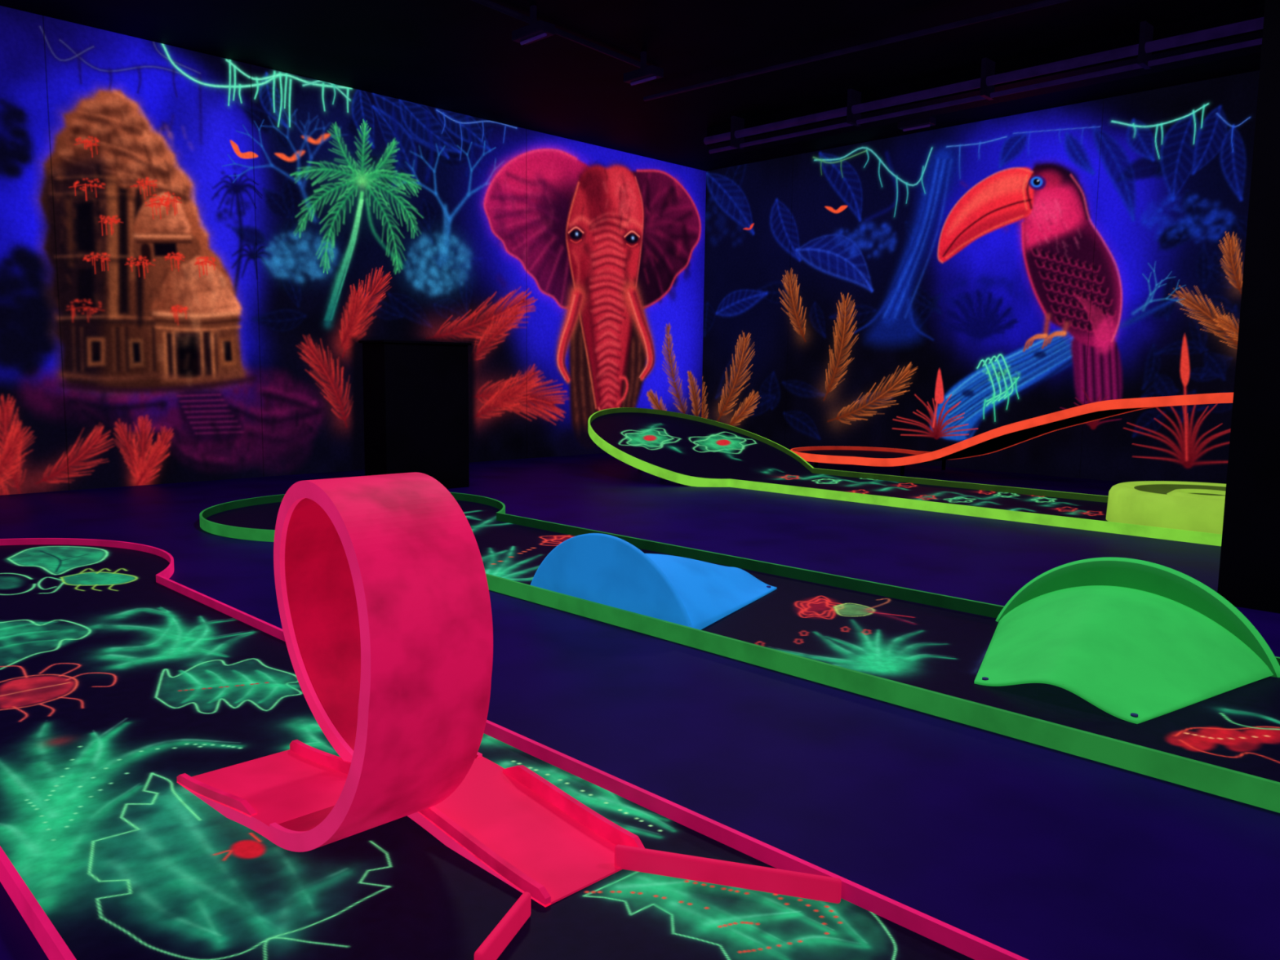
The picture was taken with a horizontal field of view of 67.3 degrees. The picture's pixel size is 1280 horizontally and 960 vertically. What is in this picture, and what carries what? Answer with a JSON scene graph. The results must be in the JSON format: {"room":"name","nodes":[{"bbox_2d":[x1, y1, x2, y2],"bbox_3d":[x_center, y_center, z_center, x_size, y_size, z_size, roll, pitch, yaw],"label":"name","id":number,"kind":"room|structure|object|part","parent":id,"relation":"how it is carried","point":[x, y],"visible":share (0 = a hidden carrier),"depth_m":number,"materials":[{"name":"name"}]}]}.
{"room":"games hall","nodes":[
{"label":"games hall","id":0,"kind":"room"},
{"bbox_2d":[0,5,706,495],"bbox_3d":[-3.319,-1.837,8.688,11.770,3.620,0.001,-6,9,-45],"label":"wall","id":1,"kind":"structure","parent":0,"point":[198,251],"depth_m":8.73,"materials":[{"name":"paint"}]},
{"bbox_2d":[0,0,1265,171],"bbox_3d":[0.625,-3.147,4.582,11.770,0.001,11.110,-6,9,-45],"label":"ceiling","id":2,"kind":"structure","parent":0,"point":[460,56],"depth_m":7.85,"materials":[{"name":"paint"}]},
{"bbox_2d":[511,4,555,44],"bbox_3d":[-0.774,-3.314,6.977,0.140,0.239,0.340,-6,9,-45],"label":"ceiling light","id":3,"kind":"object","parent":2,"relation":"attached to","point":[538,30],"visible":1,"depth_m":6.94,"materials":[{"name":"metal"}]},
{"bbox_2d":[471,0,648,67],"bbox_3d":[-0.567,-3.453,7.465,0.044,0.044,2.265,6,8,39],"label":"ceiling track","id":4,"kind":"object","parent":2,"relation":"attached to","point":[487,3],"visible":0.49,"depth_m":7.46,"materials":[{"name":"metal"}]},
{"bbox_2d":[623,51,663,85],"bbox_3d":[0.028,-3.414,7.950,0.140,0.239,0.340,-6,9,-45],"label":"ceiling light","id":5,"kind":"object","parent":2,"relation":"attached to","point":[646,73],"visible":1,"depth_m":7.92,"materials":[{"name":"metal"}]},
{"bbox_2d":[897,115,936,131],"bbox_3d":[2.697,-3.542,9.363,0.140,0.239,0.340,-6,9,-45],"label":"ceiling light","id":6,"kind":"object","parent":2,"relation":"attached to","point":[922,122],"visible":0.76,"depth_m":9.31,"materials":[{"name":"metal"}]},
{"bbox_2d":[643,0,1263,153],"bbox_3d":[2.317,-3.333,7.746,1.480,0.299,5.801,-6,9,-45],"label":"ceiling pipe","id":7,"kind":"object","parent":2,"relation":"attached to","point":[1146,46],"visible":1,"depth_m":7.84,"materials":[{"name":"metal"}]},
{"bbox_2d":[706,2,1265,153],"bbox_3d":[2.976,-3.457,8.465,0.500,0.199,5.900,-6,9,-45],"label":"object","id":8,"kind":"structure","parent":2,"relation":"attached to","point":[1255,11],"depth_m":8.03,"materials":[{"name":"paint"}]},
{"bbox_2d":[0,453,1279,959],"bbox_3d":[0.582,0.449,4.989,11.770,0.001,11.110,-6,9,-45],"label":"floor","id":9,"kind":"structure","parent":0,"point":[1028,850],"depth_m":2.69,"materials":[{"name":"carpet"}]},
{"bbox_2d":[358,339,471,488],"bbox_3d":[-1.853,-0.534,7.998,0.830,1.220,0.390,-6,9,-45],"label":"cabinet","id":10,"kind":"object","parent":9,"relation":"on","point":[415,393],"visible":0.88,"depth_m":7.81,"materials":[{"name":"black paint"}]},
{"bbox_2d":[358,339,471,345],"bbox_3d":[-1.846,-1.130,7.930,0.830,0.020,0.390,-6,9,-45],"label":"countertop","id":11,"kind":"structure","parent":10,"relation":"on","point":[380,340],"depth_m":7.72,"materials":[{"name":"black paint"}]},
{"bbox_2d":[0,537,1028,959],"bbox_3d":[-1.591,0.656,2.708,1.996,0.049,6.538,-6,9,-45],"label":"lane","id":12,"kind":"object","parent":9,"relation":"on","point":[120,679],"visible":0.77,"depth_m":1.99,"materials":[{"name":"carpet"}]},
{"bbox_2d":[177,471,644,906],"bbox_3d":[-0.541,0.371,2.079,0.552,0.752,1.020,-6,9,-45],"label":"loop obstacle","id":13,"kind":"object","parent":12,"relation":"on","point":[383,595],"visible":0.98,"depth_m":1.93,"materials":[{"name":"pink plastic"}]},
{"bbox_3d":[-0.956,0.706,2.160,0.379,0.058,0.013,7,9,42],"label":"guide rail","id":14,"kind":"part","parent":13,"relation":"part of","materials":[{"name":"pink plastic"}]},
{"bbox_3d":[-0.767,0.683,2.348,0.013,0.066,0.378,-6,9,-44],"label":"guide rail","id":15,"kind":"part","parent":13,"relation":"part of","materials":[{"name":"pink plastic"}]},
{"bbox_3d":[-0.333,0.737,1.935,0.460,0.062,0.013,7,9,44],"label":"guide rail","id":16,"kind":"part","parent":13,"relation":"part of","materials":[{"name":"pink plastic"}]},
{"bbox_3d":[-0.157,0.713,2.109,0.014,0.074,0.460,-6,9,-45],"label":"guide rail","id":17,"kind":"part","parent":13,"relation":"part of","materials":[{"name":"pink plastic"}]},
{"bbox_2d":[474,891,530,959],"bbox_3d":[-0.234,0.778,1.651,0.016,0.046,0.199,3,7,17],"label":"board","id":18,"kind":"object","parent":12,"relation":"on","point":[501,935],"visible":1,"depth_m":1.64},
{"bbox_2d":[614,844,841,903],"bbox_3d":[0.163,0.759,1.857,0.444,0.046,0.016,3,7,16],"label":"board","id":19,"kind":"object","parent":12,"relation":"on","point":[766,879],"visible":1,"depth_m":1.85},
{"bbox_2d":[199,492,1279,813],"bbox_3d":[0.258,0.486,4.330,1.950,0.067,8.035,-6,9,-45],"label":"lane","id":20,"kind":"object","parent":9,"relation":"on","point":[922,651],"visible":0.54,"depth_m":3.40,"materials":[{"name":"carpet"}]},
{"bbox_2d":[530,533,777,630],"bbox_3d":[0.167,0.351,4.218,0.897,0.326,0.990,-6,9,-45],"label":"hump obstacle","id":21,"kind":"object","parent":20,"relation":"on","point":[608,570],"visible":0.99,"depth_m":3.92,"materials":[{"name":"blue plastic"}]},
{"bbox_2d":[973,557,1279,724],"bbox_3d":[1.503,0.478,3.235,0.837,0.326,0.990,-6,9,-45],"label":"hump obstacle","id":22,"kind":"object","parent":20,"relation":"on","point":[1139,641],"visible":1,"depth_m":3.20,"materials":[{"name":"green plastic"}]},
{"bbox_2d":[587,407,1222,546],"bbox_3d":[2.640,-0.116,7.476,2.236,0.613,7.998,-6,9,-45],"label":"lane","id":23,"kind":"object","parent":9,"relation":"on","point":[688,450],"visible":0.91,"depth_m":8.67,"materials":[{"name":"paint"}]},
{"bbox_2d":[1106,480,1226,534],"bbox_3d":[3.781,0.186,6.413,1.200,0.238,1.200,-6,9,-45],"label":"mini golf obstacle","id":24,"kind":"object","parent":23,"relation":"on","point":[1193,506],"visible":0.72,"depth_m":6.17,"materials":[{"name":"yellow paint"}]},
{"bbox_2d":[790,392,1233,475],"bbox_3d":[4.046,-0.387,8.722,1.420,0.905,6.210,-6,9,-45],"label":"lane","id":25,"kind":"object","parent":9,"relation":"on","point":[1004,437],"visible":0.92,"depth_m":9.02,"materials":[{"name":"paint"}]},
{"bbox_3d":[2.618,-0.102,9.592,0.039,0.110,0.039,-6,9,-45],"label":"support leg","id":26,"kind":"part","parent":25,"relation":"part of","materials":[{"name":"black paint"}]},
{"bbox_3d":[3.220,-0.163,10.189,0.039,0.110,0.039,-6,9,-45],"label":"support leg","id":27,"kind":"part","parent":25,"relation":"part of","materials":[{"name":"black paint"}]},
{"bbox_2d":[701,70,1259,484],"bbox_3d":[4.770,-1.767,8.920,0.001,3.620,11.110,-6,9,-45],"label":"wall","id":28,"kind":"structure","parent":0,"point":[931,291],"depth_m":9.94,"materials":[{"name":"paint"}]},
{"bbox_2d":[1217,0,1279,613],"bbox_3d":[4.062,-1.104,2.983,0.500,3.620,3.650,-6,9,-45],"label":"pillar","id":29,"kind":"structure","parent":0,"point":[1249,572],"depth_m":4.12,"materials":[{"name":"black paint"}]}
]}

